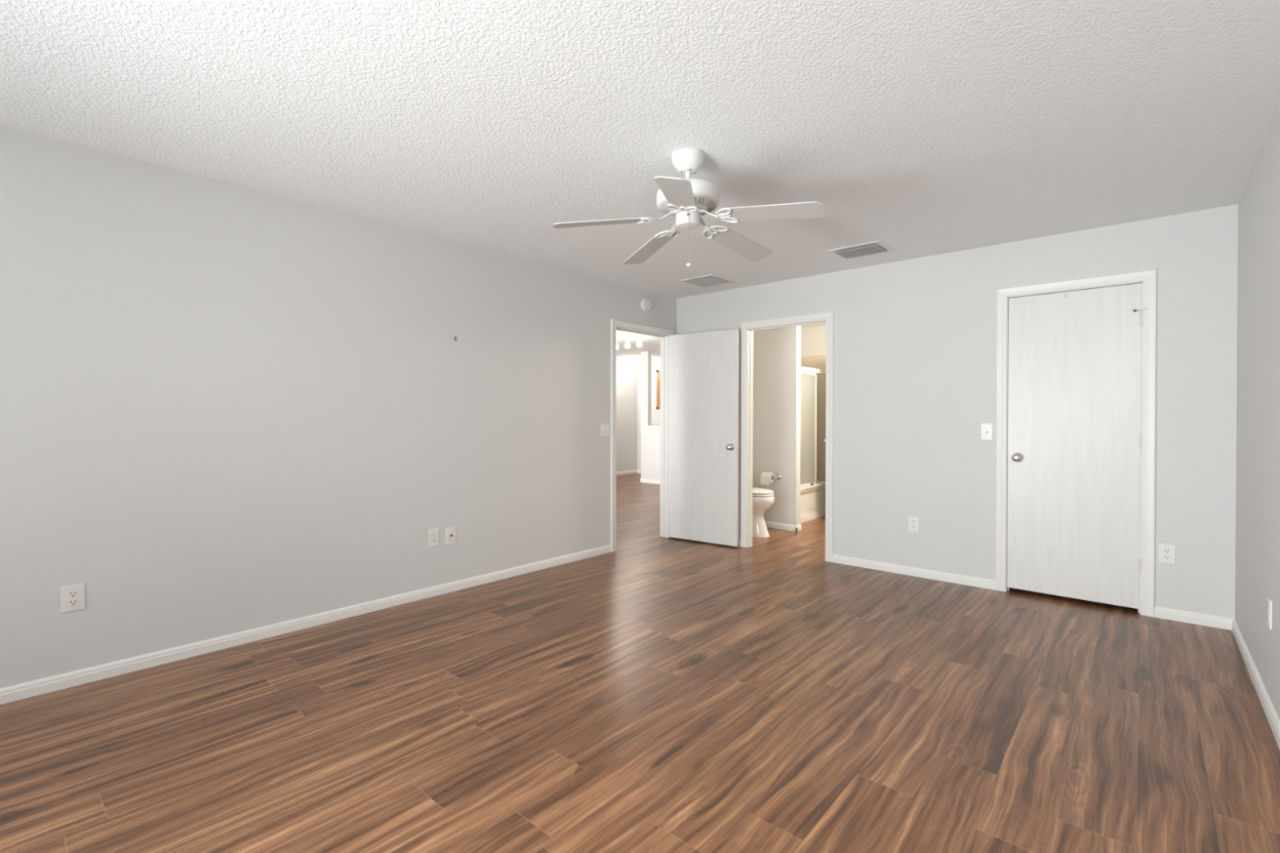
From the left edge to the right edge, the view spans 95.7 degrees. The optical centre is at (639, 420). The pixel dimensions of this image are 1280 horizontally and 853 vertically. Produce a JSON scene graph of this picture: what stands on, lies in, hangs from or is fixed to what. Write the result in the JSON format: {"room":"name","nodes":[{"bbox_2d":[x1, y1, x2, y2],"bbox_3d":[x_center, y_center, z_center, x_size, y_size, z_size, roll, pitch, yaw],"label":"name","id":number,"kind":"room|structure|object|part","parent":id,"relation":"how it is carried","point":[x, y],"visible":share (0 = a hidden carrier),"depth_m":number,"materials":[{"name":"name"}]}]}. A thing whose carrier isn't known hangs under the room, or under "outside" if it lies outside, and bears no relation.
{"room":"empty bedroom","nodes":[
{"label":"empty bedroom","id":0,"kind":"room"},
{"bbox_2d":[0,126,676,688],"bbox_3d":[-0.840,-0.032,4.650,0.090,2.440,9.100,0,0,41],"label":"wall","id":1,"kind":"structure","parent":0,"point":[225,409],"depth_m":3.14,"materials":[{"name":"white paint"}]},
{"bbox_2d":[61,583,84,613],"bbox_3d":[-2.557,0.800,2.616,0.008,0.117,0.076,0,0,41],"label":"wall outlet","id":2,"kind":"object","parent":1,"relation":"attached to","point":[73,597],"visible":1,"depth_m":2.61,"materials":[{"name":"white plastic"}]},
{"bbox_2d":[67,599,78,605],"bbox_3d":[-2.556,0.819,2.615,0.003,0.027,0.034,0,0,41],"label":"socket","id":3,"kind":"object","parent":2,"relation":"attached to","point":[70,602],"depth_m":2.61,"materials":[{"name":"white plastic"}]},
{"bbox_2d":[67,590,78,597],"bbox_3d":[-2.556,0.780,2.614,0.003,0.027,0.034,0,0,41],"label":"socket","id":4,"kind":"object","parent":2,"relation":"attached to","point":[71,593],"depth_m":2.61,"materials":[{"name":"white plastic"}]},
{"bbox_2d":[0,544,611,704],"bbox_3d":[-1.708,1.160,3.587,0.014,0.065,6.348,0,0,41],"label":"baseboard","id":5,"kind":"structure","parent":1,"relation":"attached to","point":[56,682],"depth_m":3.13,"materials":[{"name":"white paint"}]},
{"bbox_2d":[428,528,439,546],"bbox_3d":[-1.400,0.795,3.941,0.008,0.117,0.076,0,0,41],"label":"wall outlet","id":6,"kind":"object","parent":1,"relation":"attached to","point":[433,534],"visible":1,"depth_m":3.94,"materials":[{"name":"white plastic"}]},
{"bbox_2d":[445,526,456,544],"bbox_3d":[-1.312,0.799,4.034,0.018,0.117,0.076,0,0,41],"label":"cable jack plate","id":7,"kind":"object","parent":1,"relation":"attached to","point":[451,532],"visible":1,"depth_m":4.04,"materials":[{"name":"white plastic"}]},
{"bbox_2d":[600,423,609,436],"bbox_3d":[-0.303,0.083,5.182,0.019,0.117,0.116,0,0,41],"label":"light switch","id":8,"kind":"object","parent":1,"relation":"attached to","point":[605,428],"visible":1,"depth_m":5.18,"materials":[{"name":"white plastic"}]},
{"bbox_2d":[610,319,672,551],"bbox_3d":[-0.005,0.131,5.607,0.127,2.105,0.897,0,0,41],"label":"trim","id":9,"kind":"structure","parent":1,"relation":"attached to","point":[618,325],"depth_m":5.54,"materials":[{"name":"white paint"}]},
{"bbox_2d":[640,297,651,311],"bbox_3d":[0.064,-1.113,5.574,0.046,0.128,0.128,0,0,41],"label":"smoke detector","id":10,"kind":"object","parent":1,"relation":"attached to","point":[646,304],"visible":1,"depth_m":5.55,"materials":[{"name":"white plastic"}]},
{"bbox_2d":[667,328,738,546],"bbox_3d":[0.606,0.157,5.617,0.771,2.024,0.171,0,0,36],"label":"door","id":11,"kind":"structure","parent":1,"relation":"in","point":[703,437],"depth_m":5.59,"materials":[{"name":"white wood"}]},
{"bbox_3d":[0.864,0.246,5.433,0.065,0.065,0.171,0,0,36],"label":"handle","id":12,"kind":"part","parent":11,"relation":"part of","materials":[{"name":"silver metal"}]},
{"bbox_2d":[616,359,637,471],"bbox_3d":[-2.777,-0.064,9.695,0.100,2.440,8.150,0,0,41],"label":"wall","id":13,"kind":"structure","parent":0,"point":[626,371],"depth_m":12.47,"materials":[{"name":"white paint"}]},
{"bbox_2d":[616,470,640,475],"bbox_3d":[-1.797,1.130,8.911,2.420,0.065,8.050,0,0,41],"label":"baseboard","id":14,"kind":"structure","parent":13,"relation":"attached to","point":[629,471],"depth_m":12.49,"materials":[{"name":"white paint"}]},
{"bbox_2d":[0,472,1279,852],"bbox_3d":[-0.369,1.243,5.606,9.120,0.120,11.350,0,0,41],"label":"floor","id":15,"kind":"structure","parent":0,"point":[655,693],"depth_m":2.24,"materials":[{"name":"brown wood"}]},
{"bbox_2d":[752,487,774,537],"bbox_3d":[1.053,0.795,6.148,0.785,0.775,0.460,0,0,41],"label":"toilet","id":16,"kind":"object","parent":15,"relation":"on","point":[763,499],"visible":0.34,"depth_m":5.91,"materials":[{"name":"white ceramic"}]},
{"bbox_3d":[1.126,0.754,6.083,0.580,0.020,0.368,0,0,41],"label":"seat","id":17,"kind":"part","parent":16,"relation":"part of","materials":[{"name":"white ceramic"}]},
{"bbox_3d":[1.120,0.723,6.088,0.584,0.029,0.364,0,0,41],"label":"lid","id":18,"kind":"part","parent":16,"relation":"part of","materials":[{"name":"white ceramic"}]},
{"bbox_2d":[800,480,825,523],"bbox_3d":[1.868,0.984,7.182,0.658,0.387,1.520,0,0,41],"label":"bathtub","id":19,"kind":"object","parent":15,"relation":"on","point":[812,500],"visible":0.37,"depth_m":6.93,"materials":[{"name":"white ceramic"}]},
{"bbox_2d":[800,366,826,489],"bbox_3d":[2.107,0.086,6.973,0.069,1.412,1.505,0,0,41],"label":"shower door","id":20,"kind":"structure","parent":19,"relation":"on","point":[808,375],"depth_m":6.81,"materials":[{"name":"clear glass"}]},
{"bbox_3d":[1.878,0.094,6.699,0.004,1.287,0.680,0,0,41],"label":"glass panel","id":21,"kind":"part","parent":20,"relation":"part of","materials":[{"name":"white"}]},
{"bbox_3d":[1.878,0.096,6.699,0.016,1.324,0.720,0,0,41],"label":"panel frame","id":22,"kind":"part","parent":20,"relation":"part of","materials":[{"name":"white metal"}]},
{"bbox_3d":[2.106,-0.596,6.971,0.065,0.050,1.505,0,0,41],"label":"header rail","id":23,"kind":"part","parent":20,"relation":"part of","materials":[{"name":"white metal"}]},
{"bbox_2d":[0,0,1279,360],"bbox_3d":[-0.365,-1.307,5.591,9.120,0.100,11.350,0,0,41],"label":"ceiling","id":24,"kind":"structure","parent":0,"point":[919,128],"depth_m":2.30,"materials":[{"name":"white paint"}]},
{"bbox_2d":[616,336,643,349],"bbox_3d":[-0.286,-1.180,8.807,0.870,0.190,0.122,0,0,41],"label":"track light","id":25,"kind":"object","parent":24,"relation":"attached to","point":[639,342],"visible":0.7,"depth_m":8.67,"materials":[{"name":"white metal"}]},
{"bbox_3d":[-0.185,-1.139,8.695,0.084,0.110,0.084,0,0,41],"label":"lamp shade","id":26,"kind":"part","parent":25,"relation":"part of","materials":[{"name":"white glass"}]},
{"bbox_3d":[-0.285,-1.238,8.808,0.870,0.033,0.016,0,0,41],"label":"rail","id":27,"kind":"part","parent":25,"relation":"part of","materials":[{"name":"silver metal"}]},
{"bbox_3d":[-0.008,-1.138,8.540,0.084,0.110,0.084,0,0,41],"label":"lamp shade","id":28,"kind":"part","parent":25,"relation":"part of","materials":[{"name":"white glass"}]},
{"bbox_2d":[627,356,640,364],"bbox_3d":[-0.080,-1.222,11.908,0.330,0.140,0.330,0,0,41],"label":"dome light","id":29,"kind":"object","parent":24,"relation":"attached to","point":[633,360],"visible":0.87,"depth_m":11.79,"materials":[{"name":"white glass"}]},
{"bbox_2d":[553,147,826,266],"bbox_3d":[0.258,-0.972,2.728,1.202,0.534,1.178,0,0,41],"label":"ceiling fan","id":30,"kind":"object","parent":24,"relation":"hanging from","point":[688,198],"visible":1,"depth_m":2.65,"materials":[{"name":"white metal"}]},
{"bbox_3d":[-0.172,-0.909,2.663,0.448,0.072,0.135,0,0,-9],"label":"blade","id":31,"kind":"part","parent":30,"relation":"part of","materials":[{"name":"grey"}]},
{"bbox_3d":[0.055,-0.911,3.073,0.135,0.072,0.448,0,0,-27],"label":"blade","id":32,"kind":"part","parent":30,"relation":"part of","materials":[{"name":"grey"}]},
{"bbox_3d":[0.149,-0.906,2.321,0.135,0.072,0.448,0,0,9],"label":"blade","id":33,"kind":"part","parent":30,"relation":"part of","materials":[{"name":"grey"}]},
{"bbox_3d":[0.223,-0.827,2.653,0.003,0.216,0.009,0,0,2],"label":"pull chain","id":34,"kind":"part","parent":30,"relation":"part of","materials":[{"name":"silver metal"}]},
{"bbox_3d":[0.515,-0.909,2.985,0.448,0.072,0.135,0,0,-45],"label":"blade","id":35,"kind":"part","parent":30,"relation":"part of","materials":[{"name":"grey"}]},
{"bbox_3d":[0.573,-0.907,2.520,0.448,0.072,0.135,0,0,27],"label":"blade","id":36,"kind":"part","parent":30,"relation":"part of","materials":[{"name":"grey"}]},
{"bbox_2d":[679,274,735,288],"bbox_3d":[0.608,-1.245,5.209,0.350,0.015,0.375,0,0,41],"label":"ceiling vent","id":37,"kind":"object","parent":24,"relation":"in","point":[708,281],"visible":1,"depth_m":5.19,"materials":[{"name":"white plastic"}]},
{"bbox_2d":[827,240,893,259],"bbox_3d":[1.613,-1.235,4.239,0.370,0.021,0.305,0,0,41],"label":"ceiling vent","id":38,"kind":"object","parent":24,"relation":"in","point":[877,246],"visible":1,"depth_m":4.21,"materials":[{"name":"white plastic"}]},
{"bbox_2d":[637,360,660,470],"bbox_3d":[1.734,-0.065,11.232,4.873,2.440,0.100,0,0,41],"label":"wall","id":39,"kind":"structure","parent":0,"point":[655,364],"depth_m":12.46,"materials":[{"name":"white paint"}]},
{"bbox_2d":[656,369,660,409],"bbox_3d":[0.899,-0.639,11.676,1.215,0.820,0.325,0,0,41],"label":"upper cabinet","id":40,"kind":"object","parent":39,"relation":"attached to","point":[658,371],"visible":0.16,"depth_m":11.92,"materials":[{"name":"brown wood"}]},
{"bbox_2d":[640,351,660,480],"bbox_3d":[1.095,-0.059,10.024,2.740,2.440,0.140,0,0,41],"label":"wall","id":41,"kind":"structure","parent":0,"point":[650,437],"depth_m":10.78,"materials":[{"name":"white paint"}]},
{"bbox_2d":[640,478,660,484],"bbox_3d":[1.083,1.128,10.030,2.754,0.065,0.154,0,0,41],"label":"baseboard","id":42,"kind":"structure","parent":41,"relation":"attached to","point":[646,481],"depth_m":10.71,"materials":[{"name":"white paint"}]},
{"bbox_2d":[645,425,660,427],"bbox_3d":[1.088,0.114,10.038,2.364,0.031,0.290,0,0,41],"label":"breakfast bar ledge","id":43,"kind":"object","parent":41,"relation":"on","point":[651,426],"visible":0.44,"depth_m":10.62,"materials":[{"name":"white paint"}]},
{"bbox_2d":[752,325,800,524],"bbox_3d":[1.394,-0.039,6.510,0.827,2.440,0.100,0,0,41],"label":"wall","id":44,"kind":"structure","parent":0,"point":[776,354],"depth_m":6.33,"materials":[{"name":"white paint"}]},
{"bbox_2d":[759,474,781,479],"bbox_3d":[1.423,0.612,6.365,0.245,0.060,0.084,0,0,41],"label":"toilet paper holder","id":45,"kind":"object","parent":44,"relation":"attached to","point":[778,476],"visible":0.52,"depth_m":6.32,"materials":[{"name":"silver metal"}]},
{"bbox_2d":[760,471,774,484],"bbox_3d":[1.400,0.628,6.350,0.111,0.133,0.118,0,0,41],"label":"toilet paper roll","id":46,"kind":"object","parent":45,"relation":"on","point":[766,477],"visible":1,"depth_m":6.31,"materials":[{"name":"white paper"}]},
{"bbox_3d":[1.493,0.612,6.304,0.060,0.060,0.084,0,0,41],"label":"bracket post","id":47,"kind":"part","parent":45,"relation":"part of","materials":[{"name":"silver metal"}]},
{"bbox_2d":[764,520,801,531],"bbox_3d":[1.393,1.149,6.507,0.841,0.065,0.114,0,0,41],"label":"baseboard","id":48,"kind":"structure","parent":44,"relation":"attached to","point":[769,524],"depth_m":6.29,"materials":[{"name":"white paint"}]},
{"bbox_2d":[800,355,826,479],"bbox_3d":[1.866,-0.040,7.180,0.657,1.655,1.530,0,0,41],"label":"tub surround","id":49,"kind":"object","parent":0,"point":[811,362],"visible":0.1,"depth_m":7.72,"materials":[{"name":"beige"}]},
{"bbox_2d":[800,324,826,480],"bbox_3d":[3.754,-0.036,6.613,4.247,2.440,0.100,0,0,41],"label":"wall","id":50,"kind":"structure","parent":0,"point":[813,339],"depth_m":7.79,"materials":[{"name":"white paint"}]},
{"bbox_2d":[676,204,1238,618],"bbox_3d":[1.960,-0.028,4.652,4.125,2.440,0.090,0,0,41],"label":"wall","id":51,"kind":"structure","parent":0,"point":[914,358],"depth_m":4.21,"materials":[{"name":"white paint"}]},
{"bbox_2d":[740,311,834,562],"bbox_3d":[1.323,0.133,5.209,0.894,2.110,0.127,0,0,41],"label":"trim","id":52,"kind":"structure","parent":51,"relation":"attached to","point":[748,328],"depth_m":5.42,"materials":[{"name":"white paint"}]},
{"bbox_2d":[908,515,919,532],"bbox_3d":[2.107,0.797,4.462,0.076,0.117,0.008,0,0,41],"label":"wall outlet","id":53,"kind":"object","parent":51,"relation":"attached to","point":[913,522],"visible":1,"depth_m":4.46,"materials":[{"name":"white plastic"}]},
{"bbox_2d":[738,539,1233,630],"bbox_3d":[1.890,1.160,4.649,4.035,0.065,0.014,0,0,41],"label":"baseboard","id":54,"kind":"structure","parent":51,"relation":"attached to","point":[1215,621],"depth_m":4.22,"materials":[{"name":"white paint"}]},
{"bbox_2d":[981,423,992,439],"bbox_3d":[2.471,0.079,4.133,0.072,0.117,0.019,0,0,41],"label":"light switch","id":55,"kind":"object","parent":51,"relation":"attached to","point":[986,428],"visible":1,"depth_m":4.13,"materials":[{"name":"white plastic"}]},
{"bbox_2d":[995,269,1156,617],"bbox_3d":[2.867,0.135,3.860,0.846,2.126,0.127,0,0,41],"label":"trim","id":56,"kind":"structure","parent":51,"relation":"attached to","point":[1148,278],"depth_m":3.60,"materials":[{"name":"white paint"}]},
{"bbox_2d":[1007,283,1147,608],"bbox_3d":[2.838,0.157,3.805,0.736,2.022,0.103,0,0,41],"label":"door","id":57,"kind":"structure","parent":51,"relation":"in","point":[1075,435],"depth_m":3.81,"materials":[{"name":"white wood"}]},
{"bbox_3d":[2.595,0.254,3.994,0.065,0.065,0.068,0,0,41],"label":"handle","id":58,"kind":"part","parent":57,"relation":"part of","materials":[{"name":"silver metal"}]},
{"bbox_2d":[1158,543,1175,564],"bbox_3d":[3.193,0.807,3.513,0.076,0.117,0.008,0,0,41],"label":"wall outlet","id":59,"kind":"object","parent":51,"relation":"attached to","point":[1166,553],"visible":1,"depth_m":3.51,"materials":[{"name":"white plastic"}]},
{"bbox_2d":[1163,555,1170,559],"bbox_3d":[3.192,0.826,3.512,0.034,0.027,0.003,0,0,41],"label":"socket","id":60,"kind":"object","parent":59,"relation":"attached to","point":[1165,557],"depth_m":3.51,"materials":[{"name":"white plastic"}]},
{"bbox_2d":[1163,548,1170,553],"bbox_3d":[3.192,0.787,3.512,0.034,0.027,0.003,0,0,41],"label":"socket","id":61,"kind":"object","parent":59,"relation":"attached to","point":[1165,550],"depth_m":3.51,"materials":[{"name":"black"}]},
{"bbox_2d":[1235,106,1279,719],"bbox_3d":[1.361,-0.007,0.900,0.090,2.440,6.348,0,0,41],"label":"wall","id":62,"kind":"structure","parent":0,"point":[1257,546],"depth_m":2.61,"materials":[{"name":"white paint"}]},
{"bbox_2d":[1231,618,1279,749],"bbox_3d":[1.321,1.180,0.941,0.014,0.065,6.348,0,0,41],"label":"baseboard","id":63,"kind":"structure","parent":62,"relation":"attached to","point":[1270,713],"depth_m":2.55,"materials":[{"name":"white paint"}]},
{"bbox_2d":[1266,596,1271,629],"bbox_3d":[2.591,0.791,2.388,0.008,0.117,0.076,0,0,41],"label":"wall outlet","id":64,"kind":"object","parent":62,"relation":"attached to","point":[1268,600],"visible":1,"depth_m":2.38,"materials":[{"name":"white plastic"}]}
]}

